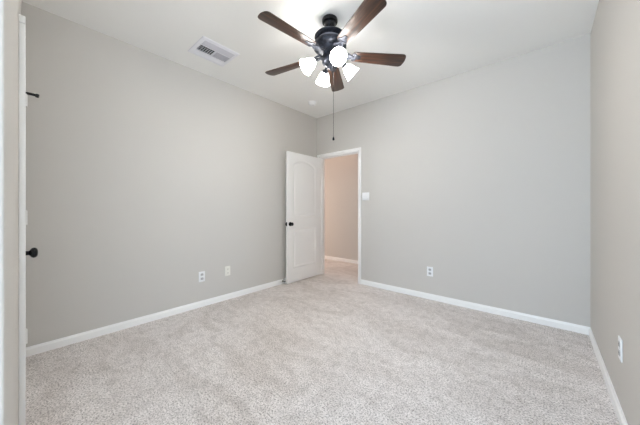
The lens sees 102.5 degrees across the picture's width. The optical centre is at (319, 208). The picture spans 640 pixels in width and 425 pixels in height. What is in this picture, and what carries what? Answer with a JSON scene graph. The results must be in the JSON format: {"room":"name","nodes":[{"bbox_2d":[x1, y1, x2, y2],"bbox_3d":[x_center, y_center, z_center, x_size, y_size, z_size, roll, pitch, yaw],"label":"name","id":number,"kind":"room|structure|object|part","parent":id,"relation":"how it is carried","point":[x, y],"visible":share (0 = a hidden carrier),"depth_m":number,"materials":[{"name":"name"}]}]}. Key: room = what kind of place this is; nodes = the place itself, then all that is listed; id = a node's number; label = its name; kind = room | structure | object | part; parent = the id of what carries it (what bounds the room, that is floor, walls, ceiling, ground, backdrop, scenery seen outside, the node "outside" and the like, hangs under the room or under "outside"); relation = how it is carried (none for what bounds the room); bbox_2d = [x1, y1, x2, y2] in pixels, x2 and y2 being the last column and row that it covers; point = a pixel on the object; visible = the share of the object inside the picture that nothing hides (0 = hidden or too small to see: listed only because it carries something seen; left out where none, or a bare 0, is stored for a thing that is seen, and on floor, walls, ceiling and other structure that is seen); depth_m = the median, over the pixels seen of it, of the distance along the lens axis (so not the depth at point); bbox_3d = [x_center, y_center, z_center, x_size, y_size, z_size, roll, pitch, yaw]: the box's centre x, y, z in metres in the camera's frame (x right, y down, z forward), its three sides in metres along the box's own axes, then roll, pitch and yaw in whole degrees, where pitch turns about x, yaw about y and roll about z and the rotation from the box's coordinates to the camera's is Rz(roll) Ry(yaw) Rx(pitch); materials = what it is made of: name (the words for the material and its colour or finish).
{"room":"empty bedroom","nodes":[
{"label":"empty bedroom","id":0,"kind":"room"},
{"bbox_2d":[0,0,21,424],"bbox_3d":[-1.776,-0.227,0.808,2.337,2.750,1.075,0,0,41],"label":"wall","id":1,"kind":"structure","parent":0,"point":[10,10],"depth_m":0.61,"materials":[{"name":"grey paint"}]},
{"bbox_2d":[19,14,25,424],"bbox_3d":[-1.712,0.101,1.400,0.580,2.095,0.142,0,0,41],"label":"door frame","id":2,"kind":"structure","parent":1,"relation":"attached to","point":[22,19],"depth_m":1.25,"materials":[{"name":"white paint"}]},
{"bbox_3d":[-1.672,-0.919,1.445,0.580,0.056,0.022,0,0,41],"label":"head casing","id":3,"kind":"part","parent":2,"relation":"part of","materials":[{"name":"white paint"}]},
{"bbox_2d":[26,91,37,343],"bbox_3d":[-1.670,0.127,1.454,0.464,2.018,0.094,0,0,41],"label":"door","id":4,"kind":"structure","parent":1,"relation":"in","point":[33,252],"depth_m":1.36,"materials":[{"name":"white paint"}]},
{"bbox_3d":[-1.524,0.231,1.350,0.064,0.064,0.059,0,0,41],"label":"knob","id":5,"kind":"part","parent":4,"relation":"part of","materials":[{"name":"black metal"}]},
{"bbox_2d":[26,92,38,97],"bbox_3d":[-1.819,-0.720,1.618,0.073,0.025,0.025,0,0,-34],"label":"door stop","id":6,"kind":"object","parent":4,"relation":"attached to","point":[27,93],"visible":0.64,"depth_m":1.62,"materials":[{"name":"black metal"}]},
{"bbox_2d":[22,2,316,346],"bbox_3d":[-1.339,-0.227,3.172,0.120,2.750,3.758,0,0,41],"label":"wall","id":7,"kind":"structure","parent":0,"point":[147,173],"depth_m":2.54,"materials":[{"name":"grey paint"}]},
{"bbox_2d":[26,278,285,356],"bbox_3d":[-1.174,1.113,3.260,0.013,0.071,3.408,0,0,41],"label":"baseboard","id":8,"kind":"structure","parent":7,"relation":"attached to","point":[54,344],"depth_m":2.52,"materials":[{"name":"white paint"}]},
{"bbox_2d":[199,271,204,281],"bbox_3d":[-1.387,0.794,3.019,0.009,0.120,0.073,0,0,41],"label":"wall outlet","id":9,"kind":"object","parent":7,"relation":"attached to","point":[201,274],"visible":1,"depth_m":3.02,"materials":[{"name":"white plastic"}]},
{"bbox_2d":[225,266,229,275],"bbox_3d":[-1.173,0.786,3.264,0.009,0.120,0.073,0,0,41],"label":"wall outlet","id":10,"kind":"object","parent":7,"relation":"attached to","point":[227,268],"visible":1,"depth_m":3.26,"materials":[{"name":"white plastic"}]},
{"bbox_2d":[22,0,598,117],"bbox_3d":[-0.465,-1.652,2.733,5.300,0.100,6.100,0,0,41],"label":"ceiling","id":11,"kind":"structure","parent":0,"point":[439,39],"depth_m":2.35,"materials":[{"name":"white paint"}]},
{"bbox_2d":[188,36,239,66],"bbox_3d":[-1.087,-1.595,2.633,0.352,0.013,0.380,0,0,41],"label":"ceiling vent","id":12,"kind":"object","parent":11,"relation":"in","point":[206,48],"visible":1,"depth_m":2.61,"materials":[{"name":"white metal"}]},
{"bbox_2d":[308,101,315,105],"bbox_3d":[-0.118,-1.575,3.858,0.124,0.053,0.124,0,0,41],"label":"smoke detector","id":13,"kind":"object","parent":11,"relation":"attached to","point":[311,103],"visible":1,"depth_m":3.82,"materials":[{"name":"white plastic"}]},
{"bbox_2d":[258,0,405,140],"bbox_3d":[0.048,-1.091,2.155,1.277,1.023,1.253,0,0,41],"label":"ceiling fan","id":14,"kind":"object","parent":11,"relation":"hanging from","point":[330,42],"visible":1,"depth_m":2.08,"materials":[{"name":"brown wood"}]},
{"bbox_3d":[-0.296,-1.304,2.377,0.471,0.006,0.137,0,12,28],"label":"blade","id":15,"kind":"part","parent":14,"relation":"part of","materials":[{"name":"brown wood"}]},
{"bbox_3d":[-0.228,-1.304,1.875,0.471,0.006,0.137,0,12,-44],"label":"blade","id":16,"kind":"part","parent":14,"relation":"part of","materials":[{"name":"brown wood"}]},
{"bbox_3d":[-0.099,-1.181,2.122,0.136,0.135,0.134,0,0,-16],"label":"lamp shade","id":17,"kind":"part","parent":14,"relation":"part of","materials":[{"name":"white glass"}]},
{"bbox_3d":[0.032,-1.181,2.356,0.134,0.135,0.136,0,0,-16],"label":"lamp shade","id":18,"kind":"part","parent":14,"relation":"part of","materials":[{"name":"white glass"}]},
{"bbox_3d":[0.113,-0.911,2.173,0.003,0.605,0.003,0,0,41],"label":"pull chain","id":19,"kind":"part","parent":14,"relation":"part of","materials":[{"name":"black metal"}]},
{"bbox_3d":[0.160,-1.304,2.597,0.137,0.006,0.471,-12,-2,10],"label":"blade","id":20,"kind":"part","parent":14,"relation":"part of","materials":[{"name":"brown wood"}]},
{"bbox_3d":[0.135,-1.186,1.991,0.047,0.048,0.047,0,0,-16],"label":"bulb","id":21,"kind":"part","parent":14,"relation":"part of","materials":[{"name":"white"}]},
{"bbox_3d":[0.135,-1.181,1.991,0.134,0.135,0.136,0,0,-16],"label":"lamp shade","id":22,"kind":"part","parent":14,"relation":"part of","materials":[{"name":"white glass"}]},
{"bbox_3d":[0.266,-1.181,2.225,0.136,0.135,0.134,0,0,-16],"label":"lamp shade","id":23,"kind":"part","parent":14,"relation":"part of","materials":[{"name":"white glass"}]},
{"bbox_3d":[0.271,-1.304,1.786,0.137,0.006,0.471,13,-6,-25],"label":"blade","id":24,"kind":"part","parent":14,"relation":"part of","materials":[{"name":"brown wood"}]},
{"bbox_3d":[0.510,-1.304,2.232,0.471,0.006,0.137,0,-12,-8],"label":"blade","id":25,"kind":"part","parent":14,"relation":"part of","materials":[{"name":"brown wood"}]},
{"bbox_2d":[26,259,619,424],"bbox_3d":[-0.465,1.198,2.733,5.300,0.100,6.100,0,0,41],"label":"floor","id":26,"kind":"structure","parent":0,"point":[328,348],"depth_m":1.84,"materials":[{"name":"carpet"}]},
{"bbox_2d":[317,33,590,326],"bbox_3d":[0.998,-0.227,4.485,5.032,2.750,1.297,0,0,41],"label":"wall","id":27,"kind":"structure","parent":0,"point":[480,177],"depth_m":2.91,"materials":[{"name":"grey paint"}]},
{"bbox_2d":[285,151,319,283],"bbox_3d":[-0.242,0.127,4.178,0.153,2.018,0.787,0,0,45],"label":"door","id":28,"kind":"structure","parent":27,"relation":"in","point":[302,223],"depth_m":4.16,"materials":[{"name":"white paint"}]},
{"bbox_2d":[317,147,360,283],"bbox_3d":[0.331,0.101,4.277,0.897,2.095,0.134,0,0,41],"label":"door frame","id":29,"kind":"structure","parent":27,"relation":"attached to","point":[322,157],"depth_m":4.45,"materials":[{"name":"white paint"}]},
{"bbox_3d":[0.291,-0.919,4.232,0.897,0.056,0.014,0,0,41],"label":"head casing","id":30,"kind":"part","parent":29,"relation":"part of","materials":[{"name":"white paint"}]},
{"bbox_3d":[0.608,0.120,3.955,0.056,2.056,0.014,0,0,41],"label":"casing","id":31,"kind":"part","parent":29,"relation":"part of","materials":[{"name":"white paint"}]},
{"bbox_2d":[325,256,357,263],"bbox_3d":[0.818,1.113,5.336,3.400,0.071,0.013,0,0,41],"label":"baseboard","id":32,"kind":"structure","parent":27,"relation":"attached to","point":[326,257],"depth_m":5.62,"materials":[{"name":"white paint"}]},
{"bbox_2d":[362,192,368,199],"bbox_3d":[0.690,-0.190,3.885,0.122,0.120,0.012,0,0,41],"label":"light switch","id":33,"kind":"object","parent":27,"relation":"attached to","point":[365,196],"visible":1,"depth_m":3.89,"materials":[{"name":"white plastic"}]},
{"bbox_2d":[427,266,432,276],"bbox_3d":[1.397,0.795,3.267,0.073,0.120,0.009,0,0,41],"label":"wall outlet","id":34,"kind":"object","parent":27,"relation":"attached to","point":[429,269],"visible":1,"depth_m":3.26,"materials":[{"name":"white plastic"}]},
{"bbox_2d":[361,279,590,334],"bbox_3d":[1.544,1.113,3.136,2.432,0.071,0.013,0,0,41],"label":"baseboard","id":35,"kind":"structure","parent":27,"relation":"attached to","point":[581,329],"depth_m":2.84,"materials":[{"name":"white paint"}]},
{"bbox_2d":[591,0,639,424],"bbox_3d":[1.032,-0.227,0.614,0.120,2.750,4.723,0,0,41],"label":"wall","id":36,"kind":"structure","parent":0,"point":[615,31],"depth_m":1.45,"materials":[{"name":"grey paint"}]},
{"bbox_2d":[589,328,627,424],"bbox_3d":[0.978,1.113,0.653,0.013,0.071,4.470,0,0,41],"label":"baseboard","id":37,"kind":"structure","parent":36,"relation":"attached to","point":[616,404],"depth_m":1.61,"materials":[{"name":"white paint"}]},
{"bbox_2d":[618,335,622,362],"bbox_3d":[1.638,0.763,1.404,0.009,0.120,0.073,0,0,41],"label":"wall outlet","id":38,"kind":"object","parent":36,"relation":"attached to","point":[620,342],"visible":1,"depth_m":1.39,"materials":[{"name":"white plastic"}]}
]}

